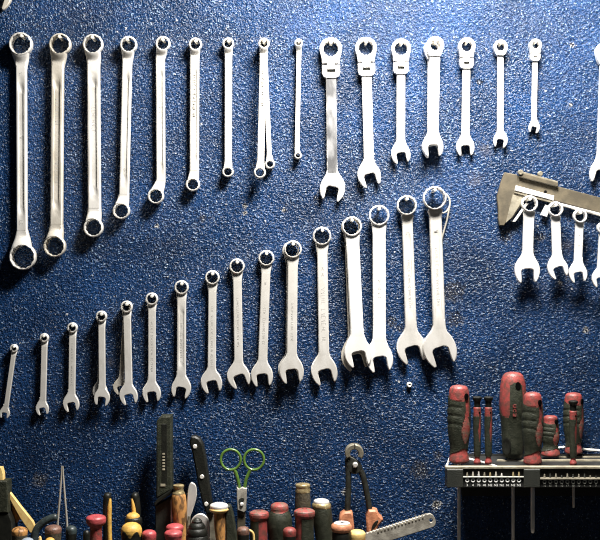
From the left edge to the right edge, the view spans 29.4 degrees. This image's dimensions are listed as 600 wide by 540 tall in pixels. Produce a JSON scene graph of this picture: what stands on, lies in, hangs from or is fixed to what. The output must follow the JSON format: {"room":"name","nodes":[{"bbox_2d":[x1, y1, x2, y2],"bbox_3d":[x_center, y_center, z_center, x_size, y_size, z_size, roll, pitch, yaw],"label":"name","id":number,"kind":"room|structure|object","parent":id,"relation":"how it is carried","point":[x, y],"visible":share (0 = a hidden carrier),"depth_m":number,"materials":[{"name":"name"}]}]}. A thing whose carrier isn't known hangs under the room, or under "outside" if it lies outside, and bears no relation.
{"room":"workshop","nodes":[
{"label":"workshop","id":0,"kind":"room"},
{"bbox_2d":[0,0,599,539],"bbox_3d":[0.000,0.100,1.660,3.200,2.800,0.120,0,0,0],"label":"wall","id":1,"kind":"structure","parent":0,"point":[546,330],"depth_m":1.60,"materials":[{"name":"blue paint"}]},
{"bbox_2d":[445,454,599,495],"bbox_3d":[0.347,0.285,1.539,0.318,0.060,0.122,0,0,0],"label":"rack","id":2,"kind":"object","parent":1,"relation":"attached to","point":[587,464],"visible":1,"depth_m":1.48,"materials":[{"name":"black metal"}]},
{"bbox_2d":[447,385,470,539],"bbox_3d":[0.210,0.287,1.508,0.031,0.270,0.028,0,0,3],"label":"screwdriver","id":3,"kind":"object","parent":2,"relation":"in","point":[459,407],"visible":1,"depth_m":1.50,"materials":[{"name":"red plastic"}]},
{"bbox_2d":[472,396,481,464],"bbox_3d":[0.233,0.211,1.502,0.012,0.089,0.012,0,0,0],"label":"screwdriver","id":4,"kind":"object","parent":2,"relation":"on","point":[477,399],"visible":1,"depth_m":1.50,"materials":[{"name":"black plastic"}]},
{"bbox_2d":[484,396,492,464],"bbox_3d":[0.248,0.211,1.502,0.012,0.089,0.012,0,0,0],"label":"screwdriver","id":5,"kind":"object","parent":2,"relation":"on","point":[488,418],"visible":1,"depth_m":1.50,"materials":[{"name":"black plastic"}]},
{"bbox_2d":[499,372,525,539],"bbox_3d":[0.290,0.320,1.555,0.037,0.363,0.036,0,0,0],"label":"screwdriver","id":6,"kind":"object","parent":2,"relation":"in","point":[512,386],"visible":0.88,"depth_m":1.54,"materials":[{"name":"red plastic"}]},
{"bbox_2d":[522,392,543,532],"bbox_3d":[0.306,0.253,1.504,0.028,0.186,0.026,0,0,-3],"label":"screwdriver","id":7,"kind":"object","parent":2,"relation":"in","point":[532,405],"visible":1,"depth_m":1.50,"materials":[{"name":"red plastic"}]},
{"bbox_2d":[541,415,559,456],"bbox_3d":[0.344,0.227,1.570,0.026,0.055,0.024,0,0,3],"label":"screwdriver","id":8,"kind":"object","parent":2,"relation":"on","point":[551,433],"visible":0.94,"depth_m":1.56,"materials":[{"name":"red plastic"}]},
{"bbox_2d":[540,477,599,479],"bbox_3d":[0.351,0.270,1.484,0.080,0.002,0.008,0,0,0],"label":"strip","id":9,"kind":"object","parent":2,"relation":"attached to","point":[541,478],"depth_m":1.48,"materials":[{"name":"white plastic"}]},
{"bbox_2d":[568,400,577,465],"bbox_3d":[0.359,0.214,1.500,0.012,0.085,0.012,0,0,0],"label":"screwdriver","id":10,"kind":"object","parent":2,"relation":"on","point":[573,403],"visible":1,"depth_m":1.50,"materials":[{"name":"black plastic"}]},
{"bbox_2d":[563,392,583,507],"bbox_3d":[0.378,0.249,1.578,0.028,0.160,0.026,0,0,3],"label":"screwdriver","id":11,"kind":"object","parent":2,"relation":"in","point":[572,395],"visible":0.72,"depth_m":1.57,"materials":[{"name":"red plastic"}]},
{"bbox_3d":[0.000,0.438,1.515,1.300,0.035,0.170,0,0,0],"label":"trim","id":12,"kind":"structure","parent":1,"relation":"attached to","visible":0},
{"bbox_2d":[0,466,15,539],"bbox_3d":[-0.404,0.343,1.552,0.033,0.154,0.027,0,0,0],"label":"tool","id":13,"kind":"object","parent":12,"relation":"on","point":[7,518],"visible":1,"depth_m":1.54,"materials":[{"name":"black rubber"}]},
{"bbox_2d":[11,527,27,539],"bbox_3d":[-0.373,0.381,1.520,0.021,0.078,0.021,0,0,0],"label":"handle","id":14,"kind":"object","parent":12,"relation":"on","point":[17,533],"visible":1,"depth_m":1.51,"materials":[{"name":"orange wood"}]},
{"bbox_2d":[10,492,34,532],"bbox_3d":[-0.378,0.359,1.560,0.037,0.120,0.020,0,0,0],"label":"yellow rule","id":15,"kind":"object","parent":12,"relation":"on","point":[19,512],"visible":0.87,"depth_m":1.55,"materials":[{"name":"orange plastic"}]},
{"bbox_2d":[30,514,57,539],"bbox_3d":[-0.346,0.374,1.540,0.039,0.091,0.010,0,0,0],"label":"handle","id":16,"kind":"object","parent":12,"relation":"on","point":[44,521],"visible":0.99,"depth_m":1.54,"materials":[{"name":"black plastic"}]},
{"bbox_2d":[45,524,61,539],"bbox_3d":[-0.327,0.379,1.512,0.022,0.082,0.022,0,0,0],"label":"handle","id":17,"kind":"object","parent":12,"relation":"on","point":[54,531],"visible":0.99,"depth_m":1.50,"materials":[{"name":"brown wood"}]},
{"bbox_2d":[57,466,67,526],"bbox_3d":[-0.323,0.343,1.555,0.017,0.152,0.003,0,0,0],"label":"tweezers","id":18,"kind":"object","parent":12,"relation":"on","point":[62,467],"visible":0.89,"depth_m":1.55,"materials":[{"name":"metal"}]},
{"bbox_2d":[65,525,76,539],"bbox_3d":[-0.308,0.382,1.540,0.015,0.075,0.015,0,0,0],"label":"handle","id":19,"kind":"object","parent":12,"relation":"on","point":[71,531],"visible":1,"depth_m":1.53,"materials":[{"name":"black plastic"}]},
{"bbox_2d":[86,514,105,539],"bbox_3d":[-0.273,0.374,1.530,0.027,0.092,0.027,0,0,0],"label":"screwdriver","id":20,"kind":"object","parent":12,"relation":"on","point":[95,522],"visible":0.99,"depth_m":1.52,"materials":[{"name":"red plastic"}]},
{"bbox_2d":[103,492,140,539],"bbox_3d":[-0.242,0.362,1.549,0.052,0.121,0.015,0,0,0],"label":"pliers","id":21,"kind":"object","parent":12,"relation":"on","point":[135,499],"visible":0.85,"depth_m":1.54,"materials":[{"name":"black plastic"}]},
{"bbox_2d":[121,522,142,539],"bbox_3d":[-0.223,0.377,1.515,0.029,0.085,0.028,0,0,0],"label":"handle","id":22,"kind":"object","parent":12,"relation":"on","point":[129,530],"visible":1,"depth_m":1.50,"materials":[{"name":"plastic"}]},
{"bbox_2d":[125,512,141,526],"bbox_3d":[-0.224,0.373,1.538,0.024,0.093,0.024,0,0,0],"label":"handle","id":23,"kind":"object","parent":12,"relation":"on","point":[133,516],"visible":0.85,"depth_m":1.53,"materials":[{"name":"plastic"}]},
{"bbox_2d":[154,414,173,539],"bbox_3d":[-0.184,0.309,1.565,0.027,0.221,0.030,0,0,0],"label":"knife","id":24,"kind":"object","parent":12,"relation":"on","point":[164,437],"visible":0.94,"depth_m":1.56,"materials":[{"name":"black plastic"}]},
{"bbox_2d":[164,529,181,539],"bbox_3d":[-0.167,0.381,1.510,0.024,0.077,0.024,0,0,0],"label":"screwdriver","id":25,"kind":"object","parent":12,"relation":"on","point":[172,534],"visible":1,"depth_m":1.50,"materials":[{"name":"red plastic"}]},
{"bbox_2d":[172,484,186,539],"bbox_3d":[-0.163,0.355,1.548,0.022,0.129,0.021,0,0,25],"label":"handle","id":26,"kind":"object","parent":12,"relation":"on","point":[179,504],"visible":0.89,"depth_m":1.54,"materials":[{"name":"brown wood"}]},
{"bbox_2d":[186,482,196,532],"bbox_3d":[-0.148,0.354,1.554,0.016,0.130,0.004,0,0,0],"label":"spatula","id":27,"kind":"object","parent":12,"relation":"on","point":[192,490],"visible":0.95,"depth_m":1.55,"materials":[{"name":"metal"}]},
{"bbox_2d":[186,517,207,539],"bbox_3d":[-0.137,0.374,1.520,0.031,0.090,0.031,0,0,0],"label":"handle","id":28,"kind":"object","parent":12,"relation":"on","point":[196,530],"visible":1,"depth_m":1.51,"materials":[{"name":"black plastic"}]},
{"bbox_2d":[190,435,215,539],"bbox_3d":[-0.129,0.324,1.573,0.044,0.192,0.017,0,0,0],"label":"kitchen knife","id":29,"kind":"object","parent":12,"relation":"on","point":[197,445],"visible":0.97,"depth_m":1.57,"materials":[{"name":"black plastic"}]},
{"bbox_2d":[209,502,228,539],"bbox_3d":[-0.109,0.367,1.540,0.026,0.106,0.026,0,0,0],"label":"chisel","id":30,"kind":"object","parent":12,"relation":"on","point":[218,509],"visible":1,"depth_m":1.53,"materials":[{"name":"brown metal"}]},
{"bbox_2d":[225,503,236,539],"bbox_3d":[-0.092,0.368,1.545,0.018,0.103,0.014,0,0,0],"label":"handle","id":31,"kind":"object","parent":12,"relation":"on","point":[231,532],"visible":0.91,"depth_m":1.54,"materials":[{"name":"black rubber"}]},
{"bbox_2d":[219,448,264,528],"bbox_3d":[-0.079,0.332,1.565,0.063,0.176,0.010,0,0,0],"label":"scissors","id":32,"kind":"object","parent":12,"relation":"on","point":[241,491],"visible":1,"depth_m":1.56,"materials":[{"name":"metal"}]},
{"bbox_2d":[237,526,249,539],"bbox_3d":[-0.075,0.380,1.515,0.017,0.080,0.017,0,0,0],"label":"handle","id":33,"kind":"object","parent":12,"relation":"on","point":[243,532],"visible":1,"depth_m":1.51,"materials":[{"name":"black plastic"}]},
{"bbox_2d":[249,509,268,539],"bbox_3d":[-0.055,0.371,1.534,0.027,0.097,0.027,0,0,-34],"label":"screwdriver","id":34,"kind":"object","parent":12,"relation":"on","point":[258,518],"visible":0.98,"depth_m":1.52,"materials":[{"name":"red plastic"}]},
{"bbox_2d":[267,502,291,539],"bbox_3d":[-0.028,0.367,1.544,0.034,0.106,0.034,0,0,0],"label":"screwdriver","id":35,"kind":"object","parent":12,"relation":"on","point":[280,518],"visible":0.94,"depth_m":1.53,"materials":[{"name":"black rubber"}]},
{"bbox_2d":[283,527,295,539],"bbox_3d":[-0.014,0.379,1.508,0.018,0.081,0.018,0,0,0],"label":"handle","id":36,"kind":"object","parent":12,"relation":"on","point":[289,533],"visible":1,"depth_m":1.50,"materials":[{"name":"red plastic"}]},
{"bbox_2d":[295,483,310,528],"bbox_3d":[0.004,0.355,1.552,0.022,0.129,0.022,0,0,0],"label":"handle","id":37,"kind":"object","parent":12,"relation":"on","point":[302,490],"visible":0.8,"depth_m":1.54,"materials":[{"name":"brown wood"}]},
{"bbox_2d":[294,508,314,539],"bbox_3d":[0.006,0.368,1.520,0.028,0.103,0.028,0,0,4],"label":"screwdriver","id":38,"kind":"object","parent":12,"relation":"on","point":[304,517],"visible":1,"depth_m":1.51,"materials":[{"name":"red plastic"}]},
{"bbox_2d":[312,498,332,539],"bbox_3d":[0.033,0.365,1.548,0.034,0.110,0.026,0,0,0],"label":"handle","id":39,"kind":"object","parent":12,"relation":"on","point":[323,520],"visible":0.95,"depth_m":1.54,"materials":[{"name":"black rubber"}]},
{"bbox_2d":[331,521,351,539],"bbox_3d":[0.055,0.377,1.518,0.028,0.085,0.028,0,0,0],"label":"tool","id":40,"kind":"object","parent":12,"relation":"on","point":[341,530],"visible":1,"depth_m":1.51,"materials":[{"name":"orange plastic"}]},
{"bbox_2d":[339,443,382,531],"bbox_3d":[0.083,0.328,1.560,0.060,0.182,0.021,0,0,0],"label":"pincers","id":41,"kind":"object","parent":12,"relation":"on","point":[352,465],"visible":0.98,"depth_m":1.56,"materials":[{"name":"metal"}]},
{"bbox_2d":[365,513,435,539],"bbox_3d":[0.083,0.374,1.549,0.202,0.091,0.015,0,0,0],"label":"saw blade","id":42,"kind":"object","parent":12,"relation":"on","point":[421,522],"visible":0.9,"depth_m":1.54,"materials":[{"name":"silver metal"}]},
{"bbox_3d":[-0.205,0.036,1.594,0.004,0.004,0.020,0,0,0],"label":"peg","id":43,"kind":"object","parent":1,"relation":"attached to","visible":0},
{"bbox_2d":[142,293,160,401],"bbox_3d":[-0.207,0.108,1.593,0.025,0.153,0.011,0,0,0],"label":"wrench","id":44,"kind":"object","parent":43,"relation":"hanging from","point":[151,385],"visible":1,"depth_m":1.59,"materials":[{"name":"metal"}]},
{"bbox_3d":[0.315,-0.097,1.584,0.005,0.004,0.040,0,0,0],"label":"peg","id":45,"kind":"object","parent":1,"relation":"attached to","visible":0},
{"bbox_2d":[514,195,539,282],"bbox_3d":[0.313,-0.042,1.576,0.034,0.121,0.014,0,0,0],"label":"combination spanner","id":46,"kind":"object","parent":45,"relation":"hanging from","point":[527,260],"visible":1,"depth_m":1.57,"materials":[{"name":"silver metal"}]},
{"bbox_3d":[-0.164,0.019,1.594,0.005,0.005,0.020,0,0,0],"label":"peg","id":47,"kind":"object","parent":1,"relation":"attached to","visible":0},
{"bbox_2d":[171,280,190,398],"bbox_3d":[-0.166,0.097,1.593,0.027,0.165,0.011,0,0,0],"label":"wrench","id":48,"kind":"object","parent":47,"relation":"hanging from","point":[181,380],"visible":1,"depth_m":1.59,"materials":[{"name":"metal"}]},
{"bbox_3d":[-0.121,0.005,1.594,0.005,0.005,0.020,0,0,0],"label":"peg","id":49,"kind":"object","parent":1,"relation":"attached to","visible":0},
{"bbox_2d":[201,270,221,393],"bbox_3d":[-0.123,0.086,1.593,0.030,0.172,0.011,0,0,0],"label":"wrench","id":50,"kind":"object","parent":49,"relation":"hanging from","point":[211,374],"visible":1,"depth_m":1.59,"materials":[{"name":"metal"}]},
{"bbox_3d":[-0.087,-0.011,1.594,0.004,0.004,0.021,0,0,0],"label":"peg","id":51,"kind":"object","parent":1,"relation":"attached to","visible":0},
{"bbox_2d":[227,259,249,388],"bbox_3d":[-0.085,0.075,1.593,0.032,0.182,0.012,0,0,0],"label":"wrench","id":52,"kind":"object","parent":51,"relation":"hanging from","point":[238,367],"visible":1,"depth_m":1.59,"materials":[{"name":"metal"}]},
{"bbox_3d":[0.186,-0.110,1.587,0.004,0.004,0.035,0,0,0],"label":"peg","id":53,"kind":"object","parent":1,"relation":"attached to","visible":0},
{"bbox_2d":[422,186,456,367],"bbox_3d":[0.194,0.010,1.582,0.048,0.251,0.018,0,0,0],"label":"combination spanner","id":54,"kind":"object","parent":53,"relation":"hanging from","point":[438,336],"visible":1,"depth_m":1.58,"materials":[{"name":"metal"}]},
{"bbox_3d":[0.072,-0.069,1.588,0.004,0.004,0.031,0,0,0],"label":"peg","id":55,"kind":"object","parent":1,"relation":"attached to","visible":0},
{"bbox_2d":[341,218,366,370],"bbox_3d":[0.076,0.034,1.593,0.038,0.214,0.013,0,0,0],"label":"combination spanner","id":56,"kind":"object","parent":55,"relation":"hanging from","point":[348,367],"visible":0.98,"depth_m":1.59,"materials":[{"name":"metal"}]},
{"bbox_2d":[342,217,371,367],"bbox_3d":[0.079,0.031,1.583,0.041,0.209,0.013,0,0,0],"label":"combination spanner","id":57,"kind":"object","parent":55,"relation":"hanging from","point":[356,342],"visible":1,"depth_m":1.58,"materials":[{"name":"silver metal"}]},
{"bbox_3d":[0.148,-0.098,1.591,0.005,0.004,0.025,0,0,0],"label":"peg","id":58,"kind":"object","parent":1,"relation":"attached to","visible":0},
{"bbox_2d":[396,195,424,364],"bbox_3d":[0.155,0.014,1.591,0.042,0.235,0.016,0,0,0],"label":"combination spanner","id":59,"kind":"object","parent":58,"relation":"hanging from","point":[410,336],"visible":1,"depth_m":1.59,"materials":[{"name":"metal"}]},
{"bbox_3d":[0.351,-0.089,1.584,0.004,0.004,0.039,0,0,0],"label":"peg","id":60,"kind":"object","parent":1,"relation":"attached to","visible":0},
{"bbox_2d":[547,202,567,279],"bbox_3d":[0.355,-0.040,1.576,0.029,0.108,0.014,0,0,0],"label":"combination spanner","id":61,"kind":"object","parent":60,"relation":"hanging from","point":[556,260],"visible":1,"depth_m":1.57,"materials":[{"name":"silver metal"}]},
{"bbox_3d":[0.385,-0.079,1.585,0.004,0.004,0.039,0,0,0],"label":"peg","id":62,"kind":"object","parent":1,"relation":"attached to","visible":0},
{"bbox_2d":[568,209,586,282],"bbox_3d":[0.384,-0.033,1.576,0.025,0.102,0.013,0,0,0],"label":"combination spanner","id":63,"kind":"object","parent":62,"relation":"hanging from","point":[577,265],"visible":1,"depth_m":1.57,"materials":[{"name":"silver metal"}]},
{"bbox_3d":[0.309,-0.098,1.600,0.004,0.004,0.008,0,0,0],"label":"peg","id":64,"kind":"object","parent":1,"relation":"attached to","visible":0},
{"bbox_2d":[496,170,599,225],"bbox_3d":[0.409,-0.091,1.590,0.270,0.096,0.013,0,0,0],"label":"caliper","id":65,"kind":"object","parent":64,"relation":"hanging from","point":[512,189],"visible":0.96,"depth_m":1.59,"materials":[{"name":"metal"}]},
{"bbox_3d":[-0.046,-0.023,1.594,0.005,0.004,0.021,0,0,0],"label":"peg","id":66,"kind":"object","parent":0,"visible":0},
{"bbox_2d":[251,250,273,386],"bbox_3d":[-0.052,0.068,1.593,0.032,0.190,0.012,0,0,0],"label":"wrench","id":67,"kind":"object","parent":66,"relation":"hanging from","point":[262,366],"visible":1,"depth_m":1.59,"materials":[{"name":"metal"}]},
{"bbox_3d":[-0.009,-0.036,1.588,0.004,0.004,0.032,0,0,0],"label":"peg","id":68,"kind":"object","parent":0,"visible":0},
{"bbox_2d":[278,242,298,378],"bbox_3d":[-0.014,0.059,1.593,0.033,0.197,0.012,0,0,0],"label":"wrench","id":69,"kind":"object","parent":68,"relation":"hanging from","point":[291,242],"visible":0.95,"depth_m":1.59,"materials":[{"name":"metal"}]},
{"bbox_2d":[279,241,303,383],"bbox_3d":[-0.012,0.058,1.582,0.034,0.198,0.012,0,0,0],"label":"wrench","id":70,"kind":"object","parent":68,"relation":"hanging from","point":[291,360],"visible":1,"depth_m":1.58,"materials":[{"name":"metal"}]},
{"bbox_3d":[0.031,-0.055,1.593,0.005,0.004,0.022,0,0,0],"label":"peg","id":71,"kind":"object","parent":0,"visible":0},
{"bbox_2d":[311,227,337,385],"bbox_3d":[0.034,0.051,1.593,0.037,0.221,0.012,0,0,0],"label":"combination spanner","id":72,"kind":"object","parent":71,"relation":"hanging from","point":[323,360],"visible":1,"depth_m":1.59,"materials":[{"name":"metal"}]},
{"bbox_3d":[0.110,-0.085,1.590,0.004,0.004,0.028,0,0,0],"label":"peg","id":73,"kind":"object","parent":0,"visible":0},
{"bbox_2d":[366,205,392,372],"bbox_3d":[0.110,0.026,1.586,0.038,0.232,0.013,0,0,0],"label":"combination spanner","id":74,"kind":"object","parent":73,"relation":"hanging from","point":[379,347],"visible":1,"depth_m":1.58,"materials":[{"name":"silver metal"}]},
{"bbox_3d":[0.417,-0.061,1.585,0.004,0.004,0.038,0,0,0],"label":"peg","id":75,"kind":"object","parent":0,"visible":0},
{"bbox_2d":[592,223,599,287],"bbox_3d":[0.415,-0.021,1.577,0.024,0.090,0.013,0,0,0],"label":"combination spanner","id":76,"kind":"object","parent":75,"relation":"hanging from","point":[596,274],"visible":1,"depth_m":1.57,"materials":[{"name":"silver metal"}]},
{"bbox_3d":[-0.397,0.107,1.595,0.003,0.003,0.019,0,0,0],"label":"peg","id":77,"kind":"object","parent":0,"visible":0},
{"bbox_2d":[0,344,18,417],"bbox_3d":[-0.406,0.155,1.594,0.026,0.103,0.010,0,0,0],"label":"wrench","id":78,"kind":"object","parent":77,"relation":"hanging from","point":[5,409],"visible":1,"depth_m":1.59,"materials":[{"name":"metal"}]},
{"bbox_3d":[-0.356,0.092,1.594,0.003,0.003,0.019,0,0,0],"label":"peg","id":79,"kind":"object","parent":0,"visible":0},
{"bbox_2d":[36,333,48,415],"bbox_3d":[-0.359,0.145,1.594,0.018,0.115,0.010,0,0,0],"label":"wrench","id":80,"kind":"object","parent":79,"relation":"hanging from","point":[42,403],"visible":1,"depth_m":1.59,"materials":[{"name":"metal"}]},
{"bbox_3d":[-0.316,0.077,1.594,0.004,0.004,0.019,0,0,0],"label":"peg","id":81,"kind":"object","parent":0,"visible":0},
{"bbox_2d":[63,322,79,411],"bbox_3d":[-0.319,0.136,1.594,0.023,0.125,0.010,0,0,0],"label":"wrench","id":82,"kind":"object","parent":81,"relation":"hanging from","point":[71,396],"visible":1,"depth_m":1.59,"materials":[{"name":"metal"}]},
{"bbox_3d":[0.043,-0.316,1.593,0.005,0.005,0.022,0,0,0],"label":"peg","id":83,"kind":"object","parent":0,"visible":0},
{"bbox_2d":[320,37,344,201],"bbox_3d":[0.045,-0.209,1.592,0.036,0.228,0.010,0,0,0],"label":"ratchet spanner","id":84,"kind":"object","parent":83,"relation":"hanging from","point":[330,72],"visible":1,"depth_m":1.59,"materials":[{"name":"silver metal"}]},
{"bbox_2d":[323,41,338,56],"bbox_3d":[0.043,-0.307,1.592,0.024,0.024,0.009,0,0,0],"label":"socket","id":85,"kind":"object","parent":84,"relation":"attached to","point":[336,43],"depth_m":1.59,"materials":[{"name":"metal"}]},
{"bbox_3d":[0.092,-0.317,1.593,0.005,0.005,0.022,0,0,0],"label":"peg","id":86,"kind":"object","parent":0,"visible":0},
{"bbox_2d":[355,37,380,187],"bbox_3d":[0.095,-0.219,1.592,0.036,0.210,0.010,0,0,0],"label":"ratchet spanner","id":87,"kind":"object","parent":86,"relation":"hanging from","point":[368,166],"visible":1,"depth_m":1.59,"materials":[{"name":"silver metal"}]},
{"bbox_2d":[358,40,373,55],"bbox_3d":[0.092,-0.309,1.592,0.023,0.023,0.009,0,0,0],"label":"socket","id":88,"kind":"object","parent":87,"relation":"attached to","point":[371,42],"depth_m":1.59,"materials":[{"name":"metal"}]},
{"bbox_3d":[-0.274,0.061,1.591,0.004,0.004,0.027,0,0,0],"label":"peg","id":89,"kind":"object","parent":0,"visible":0},
{"bbox_2d":[94,311,109,405],"bbox_3d":[-0.275,0.123,1.587,0.022,0.132,0.010,0,0,0],"label":"wrench","id":90,"kind":"object","parent":89,"relation":"hanging from","point":[101,391],"visible":1,"depth_m":1.58,"materials":[{"name":"metal"}]},
{"bbox_3d":[0.141,-0.315,1.593,0.005,0.005,0.022,0,0,0],"label":"peg","id":91,"kind":"object","parent":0,"visible":0},
{"bbox_2d":[391,39,410,163],"bbox_3d":[0.141,-0.234,1.592,0.027,0.174,0.010,0,0,0],"label":"ratchet spanner","id":92,"kind":"object","parent":91,"relation":"hanging from","point":[400,68],"visible":1,"depth_m":1.59,"materials":[{"name":"silver metal"}]},
{"bbox_2d":[394,41,407,55],"bbox_3d":[0.141,-0.308,1.592,0.021,0.021,0.009,0,0,0],"label":"socket","id":93,"kind":"object","parent":92,"relation":"attached to","point":[405,43],"depth_m":1.59,"materials":[{"name":"metal"}]},
{"bbox_3d":[0.186,-0.315,1.587,0.004,0.004,0.034,0,0,0],"label":"peg","id":94,"kind":"object","parent":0,"visible":0},
{"bbox_2d":[422,42,438,157],"bbox_3d":[0.184,-0.238,1.592,0.028,0.164,0.010,0,0,0],"label":"ratchet spanner","id":95,"kind":"object","parent":94,"relation":"hanging from","point":[427,57],"visible":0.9,"depth_m":1.59,"materials":[{"name":"silver metal"}]},
{"bbox_2d":[422,36,443,156],"bbox_3d":[0.184,-0.239,1.580,0.029,0.166,0.010,0,0,0],"label":"ratchet spanner","id":96,"kind":"object","parent":94,"relation":"hanging from","point":[433,137],"visible":1,"depth_m":1.58,"materials":[{"name":"silver metal"}]},
{"bbox_3d":[0.232,-0.316,1.593,0.004,0.004,0.022,0,0,0],"label":"peg","id":97,"kind":"object","parent":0,"visible":0},
{"bbox_2d":[456,38,475,155],"bbox_3d":[0.231,-0.241,1.592,0.026,0.164,0.010,0,0,0],"label":"ratchet spanner","id":98,"kind":"object","parent":97,"relation":"hanging from","point":[466,63],"visible":1,"depth_m":1.59,"materials":[{"name":"silver metal"}]},
{"bbox_3d":[0.278,-0.314,1.593,0.003,0.003,0.022,0,0,0],"label":"peg","id":99,"kind":"object","parent":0,"visible":0},
{"bbox_2d":[493,40,507,147],"bbox_3d":[0.279,-0.245,1.592,0.020,0.150,0.010,0,0,0],"label":"ratchet spanner","id":100,"kind":"object","parent":99,"relation":"hanging from","point":[500,134],"visible":1,"depth_m":1.59,"materials":[{"name":"silver metal"}]},
{"bbox_3d":[0.327,-0.316,1.593,0.003,0.002,0.022,0,0,0],"label":"peg","id":101,"kind":"object","parent":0,"visible":0},
{"bbox_2d":[528,39,541,132],"bbox_3d":[0.327,-0.256,1.592,0.018,0.131,0.010,0,0,0],"label":"ratchet spanner","id":102,"kind":"object","parent":101,"relation":"hanging from","point":[534,57],"visible":1,"depth_m":1.59,"materials":[{"name":"silver metal"}]},
{"bbox_3d":[0.425,-0.311,1.593,0.005,0.005,0.022,0,0,0],"label":"peg","id":103,"kind":"object","parent":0,"visible":0},
{"bbox_2d":[589,44,599,181],"bbox_3d":[0.422,-0.217,1.592,0.036,0.200,0.010,0,0,0],"label":"ratchet spanner","id":104,"kind":"object","parent":103,"relation":"hanging from","point":[595,166],"visible":1,"depth_m":1.59,"materials":[{"name":"silver metal"}]},
{"bbox_3d":[-0.385,-0.324,1.591,0.004,0.004,0.026,0,0,0],"label":"peg","id":105,"kind":"object","parent":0,"visible":0},
{"bbox_2d":[9,32,36,269],"bbox_3d":[-0.385,-0.165,1.590,0.037,0.329,0.018,0,0,0],"label":"wrench","id":106,"kind":"object","parent":105,"relation":"hanging from","point":[22,237],"visible":1,"depth_m":1.59,"materials":[{"name":"metal"}]},
{"bbox_3d":[-0.333,-0.323,1.591,0.004,0.004,0.026,0,0,0],"label":"peg","id":107,"kind":"object","parent":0,"visible":0},
{"bbox_2d":[44,33,71,256],"bbox_3d":[-0.337,-0.173,1.590,0.037,0.310,0.017,0,0,0],"label":"wrench","id":108,"kind":"object","parent":107,"relation":"hanging from","point":[58,60],"visible":0.98,"depth_m":1.59,"materials":[{"name":"metal"}]},
{"bbox_3d":[-0.287,-0.322,1.591,0.004,0.004,0.025,0,0,0],"label":"peg","id":109,"kind":"object","parent":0,"visible":0},
{"bbox_2d":[83,34,103,236],"bbox_3d":[-0.287,-0.186,1.590,0.028,0.282,0.017,0,0,0],"label":"wrench","id":110,"kind":"object","parent":109,"relation":"hanging from","point":[93,59],"visible":1,"depth_m":1.59,"materials":[{"name":"metal"}]},
{"bbox_3d":[-0.239,-0.319,1.592,0.004,0.004,0.024,0,0,0],"label":"peg","id":111,"kind":"object","parent":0,"visible":0},
{"bbox_2d":[113,36,137,218],"bbox_3d":[-0.243,-0.198,1.591,0.033,0.254,0.015,0,0,0],"label":"wrench","id":112,"kind":"object","parent":111,"relation":"hanging from","point":[127,56],"visible":1,"depth_m":1.59,"materials":[{"name":"metal"}]},
{"bbox_3d":[-0.190,-0.319,1.592,0.004,0.004,0.024,0,0,0],"label":"peg","id":113,"kind":"object","parent":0,"visible":0},
{"bbox_2d":[148,36,170,203],"bbox_3d":[-0.196,-0.208,1.591,0.031,0.233,0.015,0,0,0],"label":"wrench","id":114,"kind":"object","parent":113,"relation":"hanging from","point":[161,54],"visible":1,"depth_m":1.59,"materials":[{"name":"metal"}]},
{"bbox_3d":[-0.144,-0.317,1.592,0.004,0.004,0.023,0,0,0],"label":"peg","id":115,"kind":"object","parent":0,"visible":0},
{"bbox_2d":[186,38,201,191],"bbox_3d":[-0.147,-0.216,1.592,0.022,0.213,0.014,0,0,0],"label":"wrench","id":116,"kind":"object","parent":115,"relation":"hanging from","point":[194,53],"visible":1,"depth_m":1.59,"materials":[{"name":"metal"}]},
{"bbox_3d":[-0.099,-0.317,1.593,0.004,0.004,0.023,0,0,0],"label":"peg","id":117,"kind":"object","parent":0,"visible":0},
{"bbox_2d":[222,38,233,177],"bbox_3d":[-0.100,-0.226,1.592,0.016,0.194,0.013,0,0,0],"label":"wrench","id":118,"kind":"object","parent":117,"relation":"hanging from","point":[228,51],"visible":1,"depth_m":1.59,"materials":[{"name":"metal"}]},
{"bbox_3d":[-0.050,-0.315,1.587,0.004,0.004,0.034,0,0,0],"label":"peg","id":119,"kind":"object","parent":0,"visible":0},
{"bbox_2d":[254,38,269,178],"bbox_3d":[-0.053,-0.223,1.581,0.021,0.194,0.014,0,0,0],"label":"wrench","id":120,"kind":"object","parent":119,"relation":"hanging from","point":[263,50],"visible":1,"depth_m":1.58,"materials":[{"name":"metal"}]},
{"bbox_2d":[260,42,274,168],"bbox_3d":[-0.046,-0.231,1.592,0.022,0.180,0.013,0,0,0],"label":"wrench","id":121,"kind":"object","parent":119,"relation":"hanging from","point":[269,157],"visible":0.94,"depth_m":1.59,"materials":[{"name":"metal"}]},
{"bbox_3d":[-0.002,-0.317,1.593,0.003,0.003,0.022,0,0,0],"label":"peg","id":122,"kind":"object","parent":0,"visible":0},
{"bbox_2d":[294,39,302,158],"bbox_3d":[-0.002,-0.238,1.593,0.012,0.167,0.012,0,0,0],"label":"wrench","id":123,"kind":"object","parent":122,"relation":"hanging from","point":[298,47],"visible":1,"depth_m":1.59,"materials":[{"name":"metal"}]},
{"bbox_3d":[-0.239,0.047,1.591,0.004,0.005,0.027,0,0,0],"label":"peg","id":124,"kind":"object","parent":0,"visible":0},
{"bbox_2d":[113,303,130,394],"bbox_3d":[-0.248,0.110,1.594,0.025,0.129,0.010,0,0,0],"label":"wrench","id":125,"kind":"object","parent":124,"relation":"hanging from","point":[120,381],"visible":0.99,"depth_m":1.59,"materials":[{"name":"metal"}]},
{"bbox_2d":[119,301,137,404],"bbox_3d":[-0.238,0.115,1.587,0.025,0.145,0.011,0,0,0],"label":"wrench","id":126,"kind":"object","parent":124,"relation":"hanging from","point":[128,388],"visible":1,"depth_m":1.58,"materials":[{"name":"metal"}]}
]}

